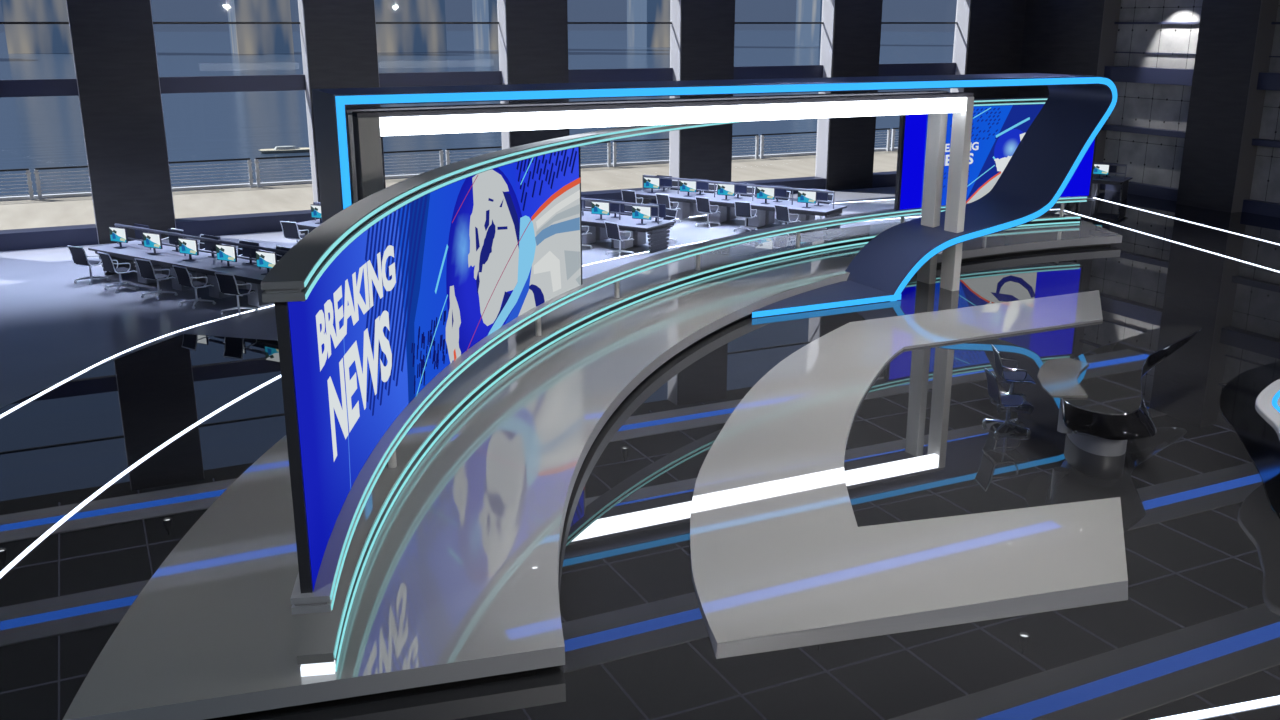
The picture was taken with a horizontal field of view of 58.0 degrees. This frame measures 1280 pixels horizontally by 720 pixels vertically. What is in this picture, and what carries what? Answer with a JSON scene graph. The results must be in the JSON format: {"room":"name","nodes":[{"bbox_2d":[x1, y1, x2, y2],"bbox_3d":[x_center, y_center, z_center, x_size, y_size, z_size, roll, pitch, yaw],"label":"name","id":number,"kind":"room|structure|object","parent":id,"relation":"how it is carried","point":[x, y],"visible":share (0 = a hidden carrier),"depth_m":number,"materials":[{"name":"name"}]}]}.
{"room":"studio","nodes":[
{"label":"studio","id":0,"kind":"room"},
{"bbox_2d":[66,0,175,243],"bbox_3d":[-14.528,-7.099,32.380,2.090,7.500,0.800,-8,18,-25],"label":"pillar","id":1,"kind":"structure","parent":0,"point":[113,41],"depth_m":32.08,"materials":[{"name":"grey"}]},
{"bbox_2d":[298,0,385,218],"bbox_3d":[-8.970,-7.849,34.952,2.090,7.500,0.800,-8,18,-25],"label":"pillar","id":2,"kind":"structure","parent":0,"point":[339,38],"depth_m":34.18,"materials":[{"name":"grey"}]},
{"bbox_2d":[497,0,569,149],"bbox_3d":[-3.413,-8.599,37.524,2.090,7.500,0.800,-8,18,-25],"label":"pillar","id":3,"kind":"structure","parent":0,"point":[532,34],"depth_m":36.76,"materials":[{"name":"grey"}]},
{"bbox_2d":[0,150,1279,719],"bbox_3d":[4.979,-0.875,24.968,90.001,0.300,53.300,-8,18,-25],"label":"floor","id":4,"kind":"structure","parent":0,"point":[1197,628],"depth_m":15.38,"materials":[{"name":"black tile"}]},
{"bbox_2d":[0,168,33,199],"bbox_3d":[-24.700,-5.745,39.161,7.370,1.105,0.120,-8,18,-25],"label":"railing","id":5,"kind":"object","parent":4,"relation":"on","point":[27,170],"visible":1,"depth_m":40.51,"materials":[{"name":"black metal"}]},
{"bbox_2d":[34,158,253,199],"bbox_3d":[-17.989,-6.651,42.267,7.370,1.105,0.120,-8,18,-25],"label":"railing","id":6,"kind":"object","parent":4,"relation":"on","point":[38,182],"visible":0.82,"depth_m":42.70,"materials":[{"name":"black"}]},
{"bbox_2d":[254,149,443,186],"bbox_3d":[-11.278,-7.557,45.372,7.370,1.105,0.120,-8,18,-25],"label":"railing","id":7,"kind":"object","parent":4,"relation":"on","point":[441,152],"visible":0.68,"depth_m":44.58,"materials":[{"name":"black"}]},
{"bbox_2d":[0,147,897,200],"bbox_3d":[-6.584,-7.791,47.934,90.000,0.120,0.250,-8,18,-25],"label":"railing","id":8,"kind":"object","parent":4,"relation":"on","point":[82,194],"depth_m":44.64,"materials":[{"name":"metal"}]},
{"bbox_2d":[446,141,611,166],"bbox_3d":[-4.567,-8.463,48.478,7.370,1.105,0.120,-8,18,-25],"label":"railing","id":9,"kind":"object","parent":4,"relation":"on","point":[609,144],"visible":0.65,"depth_m":49.42,"materials":[{"name":"black"}]},
{"bbox_2d":[0,186,1066,407],"bbox_3d":[-2.861,-2.350,29.482,46.000,0.004,16.660,-8,18,-25],"label":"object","id":10,"kind":"structure","parent":4,"relation":"on","point":[54,328],"depth_m":25.46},
{"bbox_2d":[68,245,109,284],"bbox_3d":[-13.228,-2.322,27.723,0.614,0.929,0.640,8,18,24],"label":"office chair","id":11,"kind":"object","parent":10,"relation":"on","point":[78,254],"visible":0.91,"depth_m":27.50,"materials":[{"name":"silver metal"}]},
{"bbox_2d":[98,252,138,292],"bbox_3d":[-12.149,-2.089,26.921,0.614,0.929,0.640,13,20,37],"label":"office chair","id":12,"kind":"object","parent":10,"relation":"on","point":[107,262],"visible":1,"depth_m":26.78,"materials":[{"name":"silver metal"}]},
{"bbox_2d":[135,258,177,299],"bbox_3d":[-10.974,-1.883,26.217,0.614,0.929,0.640,9,19,29],"label":"office chair","id":13,"kind":"object","parent":10,"relation":"on","point":[146,269],"visible":1,"depth_m":26.02,"materials":[{"name":"black fabric"}]},
{"bbox_2d":[88,223,287,306],"bbox_3d":[-10.136,-2.234,26.858,7.000,1.260,1.450,11,19,33],"label":"desk","id":14,"kind":"object","parent":10,"relation":"on","point":[203,266],"visible":0.59,"depth_m":26.72,"materials":[{"name":"grey"}]},
{"bbox_2d":[109,226,127,248],"bbox_3d":[-12.672,-2.976,28.094,0.580,0.500,0.180,8,18,26],"label":"monitor","id":15,"kind":"object","parent":14,"relation":"on","point":[117,234],"visible":1,"depth_m":28.06,"materials":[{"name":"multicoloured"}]},
{"bbox_2d":[109,227,125,241],"bbox_3d":[-12.680,-3.039,28.059,0.550,0.330,0.002,8,18,26],"label":"picture","id":16,"kind":"object","parent":15,"relation":"attached to","point":[117,234],"depth_m":28.06},
{"bbox_2d":[134,224,149,245],"bbox_3d":[-12.252,-3.089,28.481,0.580,0.500,0.180,11,19,33],"label":"monitor","id":17,"kind":"object","parent":14,"relation":"on","point":[138,233],"visible":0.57,"depth_m":28.48,"materials":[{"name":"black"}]},
{"bbox_2d":[143,232,162,254],"bbox_3d":[-11.531,-2.759,27.348,0.580,0.500,0.180,8,18,26],"label":"monitor","id":18,"kind":"object","parent":14,"relation":"on","point":[151,240],"visible":1,"depth_m":27.31,"materials":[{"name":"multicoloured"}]},
{"bbox_2d":[143,233,160,247],"bbox_3d":[-11.539,-2.821,27.314,0.550,0.330,0.002,8,18,26],"label":"picture","id":19,"kind":"object","parent":18,"relation":"attached to","point":[151,240],"depth_m":27.31},
{"bbox_2d":[168,229,183,251],"bbox_3d":[-11.111,-2.872,27.736,0.580,0.500,0.180,11,19,33],"label":"monitor","id":20,"kind":"object","parent":14,"relation":"on","point":[172,239],"visible":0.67,"depth_m":27.74,"materials":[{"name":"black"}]},
{"bbox_2d":[178,238,198,260],"bbox_3d":[-10.391,-2.541,26.602,0.580,0.500,0.180,8,18,26],"label":"monitor","id":21,"kind":"object","parent":14,"relation":"on","point":[186,246],"visible":1,"depth_m":26.57,"materials":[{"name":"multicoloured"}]},
{"bbox_2d":[178,239,196,254],"bbox_3d":[-10.399,-2.604,26.568,0.550,0.330,0.002,8,18,26],"label":"picture","id":22,"kind":"object","parent":21,"relation":"attached to","point":[186,246],"depth_m":26.56},
{"bbox_2d":[203,235,220,257],"bbox_3d":[-9.970,-2.654,26.990,0.580,0.500,0.180,11,19,33],"label":"monitor","id":23,"kind":"object","parent":14,"relation":"on","point":[211,246],"visible":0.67,"depth_m":26.97,"materials":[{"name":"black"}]},
{"bbox_2d":[216,244,236,267],"bbox_3d":[-9.250,-2.324,25.857,0.580,0.500,0.180,8,18,26],"label":"monitor","id":24,"kind":"object","parent":14,"relation":"on","point":[227,253],"visible":1,"depth_m":25.82,"materials":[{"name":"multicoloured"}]},
{"bbox_2d":[216,245,234,260],"bbox_3d":[-9.258,-2.386,25.822,0.550,0.330,0.002,8,18,26],"label":"picture","id":25,"kind":"object","parent":24,"relation":"attached to","point":[224,252],"depth_m":25.82},
{"bbox_2d":[241,241,259,264],"bbox_3d":[-8.830,-2.437,26.244,0.580,0.500,0.180,11,19,33],"label":"monitor","id":26,"kind":"object","parent":14,"relation":"on","point":[246,252],"visible":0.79,"depth_m":26.23,"materials":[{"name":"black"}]},
{"bbox_2d":[255,250,276,274],"bbox_3d":[-8.110,-2.106,25.111,0.580,0.500,0.180,8,18,26],"label":"monitor","id":27,"kind":"object","parent":14,"relation":"on","point":[264,259],"visible":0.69,"depth_m":25.08,"materials":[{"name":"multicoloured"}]},
{"bbox_2d":[256,252,275,267],"bbox_3d":[-8.118,-2.169,25.076,0.550,0.330,0.002,8,18,26],"label":"picture","id":28,"kind":"object","parent":27,"relation":"attached to","point":[263,259],"depth_m":25.08},
{"bbox_2d":[172,265,215,308],"bbox_3d":[-9.818,-1.658,25.445,0.614,0.929,0.640,12,20,35],"label":"office chair","id":29,"kind":"object","parent":10,"relation":"on","point":[183,276],"visible":1,"depth_m":25.28,"materials":[{"name":"black fabric"}]},
{"bbox_2d":[215,273,257,316],"bbox_3d":[-8.643,-1.456,24.750,0.614,0.929,0.640,7,18,23],"label":"office chair","id":30,"kind":"object","parent":10,"relation":"on","point":[227,283],"visible":1,"depth_m":24.52,"materials":[{"name":"black fabric"}]},
{"bbox_2d":[280,221,308,241],"bbox_3d":[-9.256,-3.321,31.148,0.614,0.929,0.640,6,17,20],"label":"office chair","id":31,"kind":"object","parent":10,"relation":"on","point":[290,229],"visible":0.63,"depth_m":30.87,"materials":[{"name":"black fabric"}]},
{"bbox_2d":[297,202,320,234],"bbox_3d":[-6.612,-3.308,30.539,6.000,1.260,1.450,11,19,33],"label":"desk","id":32,"kind":"object","parent":10,"relation":"on","point":[310,225],"visible":0.02,"depth_m":31.58,"materials":[{"name":"grey"}]},
{"bbox_2d":[311,204,321,223],"bbox_3d":[-8.734,-3.970,31.505,0.580,0.500,0.180,8,18,26],"label":"monitor","id":33,"kind":"object","parent":32,"relation":"on","point":[315,209],"visible":0.63,"depth_m":31.52,"materials":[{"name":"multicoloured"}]},
{"bbox_2d":[311,205,321,217],"bbox_3d":[-8.742,-4.033,31.470,0.550,0.330,0.002,8,18,26],"label":"picture","id":34,"kind":"object","parent":33,"relation":"attached to","point":[315,209],"depth_m":31.51},
{"bbox_2d":[604,221,634,256],"bbox_3d":[-0.555,-3.272,30.979,0.640,0.929,0.614,-15,22,-42],"label":"office chair","id":35,"kind":"object","parent":10,"relation":"on","point":[612,229],"visible":1,"depth_m":30.81,"materials":[{"name":"silver metal"}]},
{"bbox_2d":[581,197,675,252],"bbox_3d":[-2.148,-4.093,33.234,6.600,1.260,1.450,11,19,33],"label":"desk","id":36,"kind":"object","parent":10,"relation":"on","point":[658,231],"visible":0.35,"depth_m":31.90,"materials":[{"name":"grey"}]},
{"bbox_2d":[591,201,609,219],"bbox_3d":[-1.096,-4.151,32.124,0.580,0.500,0.180,8,18,26],"label":"monitor","id":37,"kind":"object","parent":36,"relation":"on","point":[597,207],"visible":1,"depth_m":32.09,"materials":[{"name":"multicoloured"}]},
{"bbox_2d":[592,202,608,214],"bbox_3d":[-1.104,-4.214,32.089,0.550,0.330,0.002,8,18,26],"label":"picture","id":38,"kind":"object","parent":37,"relation":"attached to","point":[601,208],"depth_m":32.09},
{"bbox_2d":[607,199,624,217],"bbox_3d":[-0.676,-4.264,32.512,0.580,0.500,0.180,11,19,33],"label":"monitor","id":39,"kind":"object","parent":36,"relation":"on","point":[614,207],"visible":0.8,"depth_m":32.47,"materials":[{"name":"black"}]},
{"bbox_2d":[632,205,651,224],"bbox_3d":[0.044,-3.934,31.378,0.580,0.500,0.180,8,18,26],"label":"monitor","id":40,"kind":"object","parent":36,"relation":"on","point":[638,212],"visible":1,"depth_m":31.34,"materials":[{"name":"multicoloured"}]},
{"bbox_2d":[632,206,649,218],"bbox_3d":[0.036,-3.997,31.344,0.550,0.330,0.002,8,18,26],"label":"picture","id":41,"kind":"object","parent":40,"relation":"attached to","point":[638,212],"depth_m":31.34},
{"bbox_2d":[648,203,665,222],"bbox_3d":[0.464,-4.047,31.766,0.580,0.500,0.180,11,19,33],"label":"monitor","id":42,"kind":"object","parent":36,"relation":"on","point":[662,207],"visible":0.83,"depth_m":31.69,"materials":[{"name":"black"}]},
{"bbox_2d":[621,190,643,205],"bbox_3d":[-0.232,-4.995,36.887,0.614,0.929,0.640,9,18,27],"label":"office chair","id":43,"kind":"object","parent":10,"relation":"on","point":[627,195],"visible":0.49,"depth_m":36.59,"materials":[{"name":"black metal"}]},
{"bbox_2d":[654,208,677,242],"bbox_3d":[0.666,-3.796,32.775,0.640,0.929,0.614,-15,22,-41],"label":"office chair","id":44,"kind":"object","parent":10,"relation":"on","point":[671,214],"visible":0.29,"depth_m":32.82,"materials":[{"name":"silver metal"}]},
{"bbox_2d":[655,193,680,221],"bbox_3d":[0.872,-4.752,36.053,0.614,0.929,0.640,13,21,38],"label":"office chair","id":45,"kind":"object","parent":10,"relation":"on","point":[661,198],"visible":0.6,"depth_m":35.79,"materials":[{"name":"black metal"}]},
{"bbox_2d":[695,196,720,227],"bbox_3d":[2.073,-4.560,35.396,0.614,0.929,0.640,13,21,38],"label":"office chair","id":46,"kind":"object","parent":10,"relation":"on","point":[703,205],"visible":1,"depth_m":35.20,"materials":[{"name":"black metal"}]},
{"bbox_2d":[635,175,846,229],"bbox_3d":[2.904,-4.889,35.962,6.980,1.260,1.450,11,19,33],"label":"desk","id":47,"kind":"object","parent":10,"relation":"on","point":[765,213],"visible":0.59,"depth_m":35.67,"materials":[{"name":"grey"}]},
{"bbox_2d":[644,177,659,192],"bbox_3d":[0.378,-5.629,37.192,0.580,0.500,0.180,8,18,26],"label":"monitor","id":48,"kind":"object","parent":47,"relation":"on","point":[649,182],"visible":0.99,"depth_m":37.16,"materials":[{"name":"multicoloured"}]},
{"bbox_2d":[657,175,671,191],"bbox_3d":[0.798,-5.742,37.580,0.580,0.500,0.180,11,19,33],"label":"monitor","id":49,"kind":"object","parent":47,"relation":"on","point":[663,182],"visible":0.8,"depth_m":37.52,"materials":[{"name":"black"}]},
{"bbox_2d":[680,180,696,196],"bbox_3d":[1.518,-5.412,36.446,0.580,0.500,0.180,8,18,26],"label":"monitor","id":50,"kind":"object","parent":47,"relation":"on","point":[688,186],"visible":1,"depth_m":36.41,"materials":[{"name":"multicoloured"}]},
{"bbox_2d":[680,180,695,191],"bbox_3d":[1.510,-5.474,36.411,0.550,0.330,0.002,8,18,26],"label":"picture","id":51,"kind":"object","parent":50,"relation":"attached to","point":[685,185],"depth_m":36.41},
{"bbox_2d":[693,178,708,194],"bbox_3d":[1.938,-5.525,36.834,0.580,0.500,0.180,11,19,33],"label":"monitor","id":52,"kind":"object","parent":47,"relation":"on","point":[700,185],"visible":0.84,"depth_m":36.77,"materials":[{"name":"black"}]},
{"bbox_2d":[717,183,734,200],"bbox_3d":[2.659,-5.194,35.700,0.580,0.500,0.180,8,18,26],"label":"monitor","id":53,"kind":"object","parent":47,"relation":"on","point":[722,189],"visible":1,"depth_m":35.67,"materials":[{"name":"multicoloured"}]},
{"bbox_2d":[718,184,733,195],"bbox_3d":[2.650,-5.257,35.666,0.550,0.330,0.002,8,18,26],"label":"picture","id":54,"kind":"object","parent":53,"relation":"attached to","point":[723,189],"depth_m":35.67},
{"bbox_2d":[730,181,746,198],"bbox_3d":[3.079,-5.307,36.088,0.580,0.500,0.180,11,19,33],"label":"monitor","id":55,"kind":"object","parent":47,"relation":"on","point":[738,188],"visible":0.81,"depth_m":36.02,"materials":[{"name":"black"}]},
{"bbox_2d":[756,187,774,203],"bbox_3d":[3.799,-4.977,34.955,0.580,0.500,0.180,8,18,26],"label":"monitor","id":56,"kind":"object","parent":47,"relation":"on","point":[765,193],"visible":1,"depth_m":34.92,"materials":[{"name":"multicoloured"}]},
{"bbox_2d":[757,187,773,198],"bbox_3d":[3.791,-5.039,34.920,0.550,0.330,0.002,8,18,26],"label":"picture","id":57,"kind":"object","parent":56,"relation":"attached to","point":[762,192],"depth_m":34.92},
{"bbox_2d":[769,185,786,201],"bbox_3d":[4.219,-5.090,35.342,0.580,0.500,0.180,11,19,33],"label":"monitor","id":58,"kind":"object","parent":47,"relation":"on","point":[778,192],"visible":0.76,"depth_m":35.27,"materials":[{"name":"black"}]},
{"bbox_2d":[797,190,816,207],"bbox_3d":[4.940,-4.759,34.209,0.580,0.500,0.180,8,18,26],"label":"monitor","id":59,"kind":"object","parent":47,"relation":"on","point":[804,196],"visible":1,"depth_m":34.18,"materials":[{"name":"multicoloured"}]},
{"bbox_2d":[798,191,815,202],"bbox_3d":[4.931,-4.822,34.174,0.550,0.330,0.002,8,18,26],"label":"picture","id":60,"kind":"object","parent":59,"relation":"attached to","point":[803,196],"depth_m":34.17},
{"bbox_2d":[810,188,827,205],"bbox_3d":[5.360,-4.872,34.596,0.580,0.500,0.180,11,19,33],"label":"monitor","id":61,"kind":"object","parent":47,"relation":"on","point":[820,196],"visible":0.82,"depth_m":34.52,"materials":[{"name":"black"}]},
{"bbox_2d":[734,201,756,231],"bbox_3d":[3.158,-4.320,34.574,0.614,0.929,0.640,8,18,24],"label":"office chair","id":62,"kind":"object","parent":10,"relation":"on","point":[742,209],"visible":0.97,"depth_m":34.33,"materials":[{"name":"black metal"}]},
{"bbox_2d":[735,186,755,196],"bbox_3d":[3.357,-5.082,37.186,0.614,0.929,0.640,8,18,24],"label":"office chair","id":63,"kind":"object","parent":10,"relation":"on","point":[749,190],"visible":0.14,"depth_m":37.29,"materials":[{"name":"silver metal"}]},
{"bbox_2d":[774,204,800,234],"bbox_3d":[4.308,-4.097,33.808,0.640,0.929,0.614,-15,22,-41],"label":"office chair","id":64,"kind":"object","parent":10,"relation":"on","point":[782,212],"visible":0.71,"depth_m":33.59,"materials":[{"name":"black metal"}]},
{"bbox_2d":[1087,162,1132,201],"bbox_3d":[14.606,-6.684,42.117,6.000,1.260,1.450,11,19,33],"label":"desk","id":65,"kind":"object","parent":10,"relation":"on","point":[1112,180],"visible":0.07,"depth_m":40.60,"materials":[{"name":"grey"}]},
{"bbox_2d":[1093,164,1109,178],"bbox_3d":[16.186,-6.641,40.662,0.580,0.500,0.180,8,18,26],"label":"monitor","id":66,"kind":"object","parent":65,"relation":"on","point":[1101,169],"visible":0.8,"depth_m":40.61,"materials":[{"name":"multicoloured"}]},
{"bbox_2d":[1093,164,1108,173],"bbox_3d":[16.178,-6.704,40.627,0.550,0.330,0.002,8,18,26],"label":"picture","id":67,"kind":"object","parent":66,"relation":"attached to","point":[1098,168],"depth_m":40.61},
{"bbox_2d":[63,211,1121,719],"bbox_3d":[2.556,-0.967,24.212,9.279,0.300,33.203,10,19,31],"label":"stage platform","id":68,"kind":"object","parent":4,"relation":"on","point":[458,581],"visible":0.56,"depth_m":13.08,"materials":[{"name":"plastic"}]},
{"bbox_2d":[297,214,1080,676],"bbox_3d":[2.651,-1.145,23.893,5.896,0.220,29.777,10,19,31],"label":"led light strip","id":69,"kind":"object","parent":68,"relation":"on","point":[319,650],"depth_m":17.16,"materials":[{"name":"plastic"}]},
{"bbox_2d":[300,660,335,676],"bbox_3d":[-2.935,2.811,10.541,0.300,0.090,0.096,-2,16,-8],"label":"light","id":70,"kind":"object","parent":69,"relation":"attached to","point":[321,668],"depth_m":10.50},
{"bbox_2d":[261,97,1097,614],"bbox_3d":[2.749,-2.928,23.470,5.980,3.440,30.016,10,19,31],"label":"display","id":71,"kind":"object","parent":69,"relation":"on","point":[380,307],"visible":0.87,"depth_m":15.98,"materials":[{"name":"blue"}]},
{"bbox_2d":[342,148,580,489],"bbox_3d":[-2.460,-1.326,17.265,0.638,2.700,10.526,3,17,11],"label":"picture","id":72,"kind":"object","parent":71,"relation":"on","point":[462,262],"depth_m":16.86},
{"bbox_2d":[900,104,1094,209],"bbox_3d":[10.154,-5.822,32.682,6.762,2.700,0.258,-7,18,-23],"label":"picture","id":73,"kind":"object","parent":71,"relation":"on","point":[998,130],"depth_m":32.55},
{"bbox_2d":[0,209,1279,577],"bbox_3d":[3.663,-0.512,23.162,32.888,0.010,21.957,-8,18,-25],"label":"light strip","id":74,"kind":"object","parent":4,"relation":"on","point":[82,504],"visible":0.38,"depth_m":16.86,"materials":[{"name":"white plastic"}]},
{"bbox_2d":[0,198,1279,417],"bbox_3d":[2.716,-1.308,25.894,38.852,0.010,23.108,-8,18,-25],"label":"light strip","id":75,"kind":"object","parent":4,"relation":"on","point":[81,372],"visible":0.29,"depth_m":22.92,"materials":[{"name":"white plastic"}]},
{"bbox_2d":[346,90,973,290],"bbox_3d":[0.999,-3.114,24.074,13.710,4.500,1.300,-8,18,-25],"label":"portal","id":76,"kind":"object","parent":4,"relation":"on","point":[365,126],"visible":0.75,"depth_m":23.19,"materials":[{"name":"grey plastic"}]},
{"bbox_2d":[613,134,759,166],"bbox_3d":[2.143,-9.368,51.584,7.370,1.105,0.120,-8,18,-25],"label":"railing","id":77,"kind":"object","parent":4,"relation":"on","point":[757,138],"visible":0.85,"depth_m":50.84,"materials":[{"name":"black metal"}]},
{"bbox_2d":[312,73,1117,317],"bbox_3d":[2.630,-3.541,24.947,18.320,4.830,2.012,-8,18,-25],"label":"arch","id":78,"kind":"object","parent":4,"relation":"on","point":[1076,108],"visible":0.95,"depth_m":26.13,"materials":[{"name":"blue"}]},
{"bbox_2d":[760,128,890,158],"bbox_3d":[8.854,-10.274,54.690,7.370,1.105,0.120,-8,18,-25],"label":"railing","id":79,"kind":"object","parent":4,"relation":"on","point":[888,134],"visible":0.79,"depth_m":53.89,"materials":[{"name":"black"}]},
{"bbox_2d":[891,128,898,150],"bbox_3d":[15.565,-11.180,57.796,7.370,1.105,0.120,-8,18,-25],"label":"railing","id":80,"kind":"object","parent":4,"relation":"on","point":[893,136],"visible":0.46,"depth_m":56.29,"materials":[{"name":"black"}]},
{"bbox_2d":[690,290,1127,658],"bbox_3d":[4.841,0.571,19.379,5.719,0.047,18.522,6,17,19],"label":"presenter riser","id":81,"kind":"object","parent":4,"relation":"on","point":[781,559],"visible":1,"depth_m":13.98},
{"bbox_2d":[982,367,1033,435],"bbox_3d":[5.612,0.619,17.649,0.640,0.929,0.614,-1,16,-4],"label":"office chair","id":82,"kind":"object","parent":4,"relation":"on","point":[1014,400],"visible":1,"depth_m":17.58,"materials":[{"name":"silver metal"}]},
{"bbox_2d":[991,344,1035,408],"bbox_3d":[6.077,0.264,18.869,0.640,0.929,0.614,1,16,4],"label":"office chair","id":83,"kind":"object","parent":4,"relation":"on","point":[1015,376],"visible":0.88,"depth_m":18.76,"materials":[{"name":"silver metal"}]},
{"bbox_2d":[1037,325,1201,456],"bbox_3d":[7.488,0.419,18.236,1.824,0.985,5.790,10,19,30],"label":"desk","id":84,"kind":"object","parent":4,"relation":"on","point":[1103,406],"visible":1,"depth_m":16.75,"materials":[{"name":"black plastic"}]},
{"bbox_2d":[1153,696,1279,719],"bbox_3d":[5.871,3.135,10.656,6.394,0.010,0.090,-5,17,-15],"label":"light strip","id":85,"kind":"object","parent":4,"relation":"on","point":[1272,700],"visible":1,"depth_m":10.50,"materials":[{"name":"white plastic"}]},
{"bbox_2d":[1220,360,1279,517],"bbox_3d":[11.422,0.830,16.960,4.935,0.910,9.590,6,17,18],"label":"round table","id":86,"kind":"object","parent":4,"relation":"on","point":[1250,402],"visible":1,"depth_m":17.60,"materials":[{"name":"grey paint"}]},
{"bbox_2d":[669,0,734,192],"bbox_3d":[2.145,-9.349,40.096,2.090,7.500,0.800,-8,18,-25],"label":"pillar","id":87,"kind":"structure","parent":0,"point":[702,32],"depth_m":39.57,"materials":[{"name":"grey"}]},
{"bbox_2d":[815,0,882,190],"bbox_3d":[7.703,-10.099,42.669,2.090,7.500,0.800,-8,18,-25],"label":"pillar","id":88,"kind":"structure","parent":0,"point":[851,29],"depth_m":42.31,"materials":[{"name":"grey"}]},
{"bbox_2d":[950,0,1012,98],"bbox_3d":[13.261,-10.849,45.241,2.090,7.500,0.800,-8,18,-25],"label":"pillar","id":89,"kind":"structure","parent":0,"point":[983,28],"depth_m":44.42,"materials":[{"name":"grey"}]},
{"bbox_2d":[1005,0,1025,97],"bbox_3d":[-6.352,-8.233,36.270,48.800,7.500,0.600,-8,18,-25],"label":"wall","id":90,"kind":"structure","parent":0,"point":[1019,6],"depth_m":45.28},
{"bbox_2d":[0,22,97,250],"bbox_3d":[-17.320,-6.731,31.119,4.120,7.500,0.700,-8,18,-25],"label":"window","id":91,"kind":"structure","parent":90,"relation":"in","point":[58,236],"depth_m":31.86,"materials":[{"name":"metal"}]},
{"bbox_2d":[153,22,318,237],"bbox_3d":[-11.762,-7.481,33.692,4.120,7.500,0.700,-8,18,-25],"label":"window","id":92,"kind":"structure","parent":90,"relation":"in","point":[270,221],"depth_m":33.97,"materials":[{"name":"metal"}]},
{"bbox_2d":[376,22,501,86],"bbox_3d":[-6.205,-8.231,36.264,4.120,7.500,0.700,-8,18,-25],"label":"window","id":93,"kind":"structure","parent":90,"relation":"in","point":[412,79],"depth_m":36.19,"materials":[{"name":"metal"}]},
{"bbox_2d":[568,22,672,202],"bbox_3d":[-0.647,-8.981,38.836,4.120,7.500,0.700,-8,18,-25],"label":"window","id":94,"kind":"structure","parent":90,"relation":"in","point":[633,74],"depth_m":38.96,"materials":[{"name":"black metal"}]},
{"bbox_2d":[734,22,825,195],"bbox_3d":[4.911,-9.732,41.408,4.120,7.500,0.700,-8,18,-25],"label":"window","id":95,"kind":"structure","parent":90,"relation":"in","point":[798,71],"depth_m":41.77,"materials":[{"name":"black metal"}]},
{"bbox_2d":[872,22,957,187],"bbox_3d":[10.469,-10.482,43.981,4.120,7.500,0.700,-8,18,-25],"label":"window","id":96,"kind":"structure","parent":90,"relation":"in","point":[880,179],"depth_m":44.03,"materials":[{"name":"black metal"}]},
{"bbox_2d":[1018,0,1120,174],"bbox_3d":[16.248,-10.581,44.321,0.800,7.500,3.920,-8,18,-25],"label":"pillar","id":97,"kind":"structure","parent":0,"point":[1070,37],"depth_m":43.35,"materials":[{"name":"grey"}]},
{"bbox_2d":[1103,0,1279,202],"bbox_3d":[25.032,-5.803,27.935,0.200,7.500,43.500,-8,18,-25],"label":"wall","id":98,"kind":"structure","parent":0,"point":[1149,159],"depth_m":40.87,"materials":[{"name":"concrete"}]},
{"bbox_2d":[1100,22,1199,200],"bbox_3d":[18.149,-8.884,41.128,0.450,6.030,4.150,-8,18,-25],"label":"trim","id":99,"kind":"structure","parent":98,"relation":"attached to","point":[1168,76],"depth_m":41.08,"materials":[{"name":"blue metal"}]},
{"bbox_2d":[1242,22,1279,217],"bbox_3d":[20.842,-7.321,35.767,0.450,6.030,3.950,-8,18,-25],"label":"trim","id":100,"kind":"structure","parent":98,"relation":"attached to","point":[1266,80],"depth_m":37.16,"materials":[{"name":"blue metal"}]},
{"bbox_2d":[1176,0,1278,212],"bbox_3d":[19.364,-8.772,38.117,0.800,7.500,2.170,-8,18,-25],"label":"pillar","id":101,"kind":"structure","parent":0,"point":[1235,41],"depth_m":37.84,"materials":[{"name":"grey"}]},
{"label":"outside","id":102,"kind":"structure","parent":0,"visible":0},
{"bbox_2d":[0,30,954,196],"bbox_3d":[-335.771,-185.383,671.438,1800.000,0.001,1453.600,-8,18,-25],"label":"windows","id":103,"kind":"structure","parent":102,"point":[41,131],"depth_m":137.56,"materials":[{"name":"clear glass"}]},
{"bbox_2d":[0,0,72,53],"bbox_3d":[-209.508,-148.514,394.981,22.000,84.000,20.000,-8,18,-25],"label":"tower","id":104,"kind":"structure","parent":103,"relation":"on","point":[20,38],"depth_m":395.13,"materials":[{"name":"blue glass"}]},
{"bbox_2d":[226,0,293,53],"bbox_3d":[-130.884,-141.894,390.139,18.000,74.000,20.000,-8,18,-25],"label":"tower","id":105,"kind":"structure","parent":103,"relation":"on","point":[244,38],"depth_m":389.67,"materials":[{"name":"blue glass"}]},
{"bbox_2d":[259,146,309,153],"bbox_3d":[-28.079,-17.001,93.321,5.256,0.527,1.760,-6,17,-19],"label":"motorboat","id":106,"kind":"object","parent":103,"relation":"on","point":[278,149],"visible":0.85,"depth_m":92.67,"materials":[{"name":"beige"}]},
{"bbox_2d":[374,0,446,52],"bbox_3d":[-87.646,-159.730,406.651,30.000,99.000,20.000,-8,18,-25],"label":"tower","id":107,"kind":"structure","parent":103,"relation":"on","point":[390,37],"depth_m":410.27,"materials":[{"name":"blue glass"}]},
{"bbox_2d":[472,0,498,49],"bbox_3d":[-51.292,-154.052,449.690,24.000,64.000,20.000,-8,18,-25],"label":"tower","id":108,"kind":"structure","parent":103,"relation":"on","point":[485,36],"depth_m":446.21,"materials":[{"name":"blue"}]},
{"bbox_2d":[627,0,669,46],"bbox_3d":[12.086,-176.021,498.238,30.000,79.000,20.000,-8,18,-25],"label":"tower","id":109,"kind":"structure","parent":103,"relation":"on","point":[638,35],"depth_m":495.36,"materials":[{"name":"blue glass"}]},
{"bbox_2d":[795,0,821,45],"bbox_3d":[93.156,-182.643,537.018,34.000,70.000,20.000,-8,18,-25],"label":"tower","id":110,"kind":"structure","parent":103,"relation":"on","point":[806,10],"depth_m":536.13,"materials":[{"name":"blue glass"}]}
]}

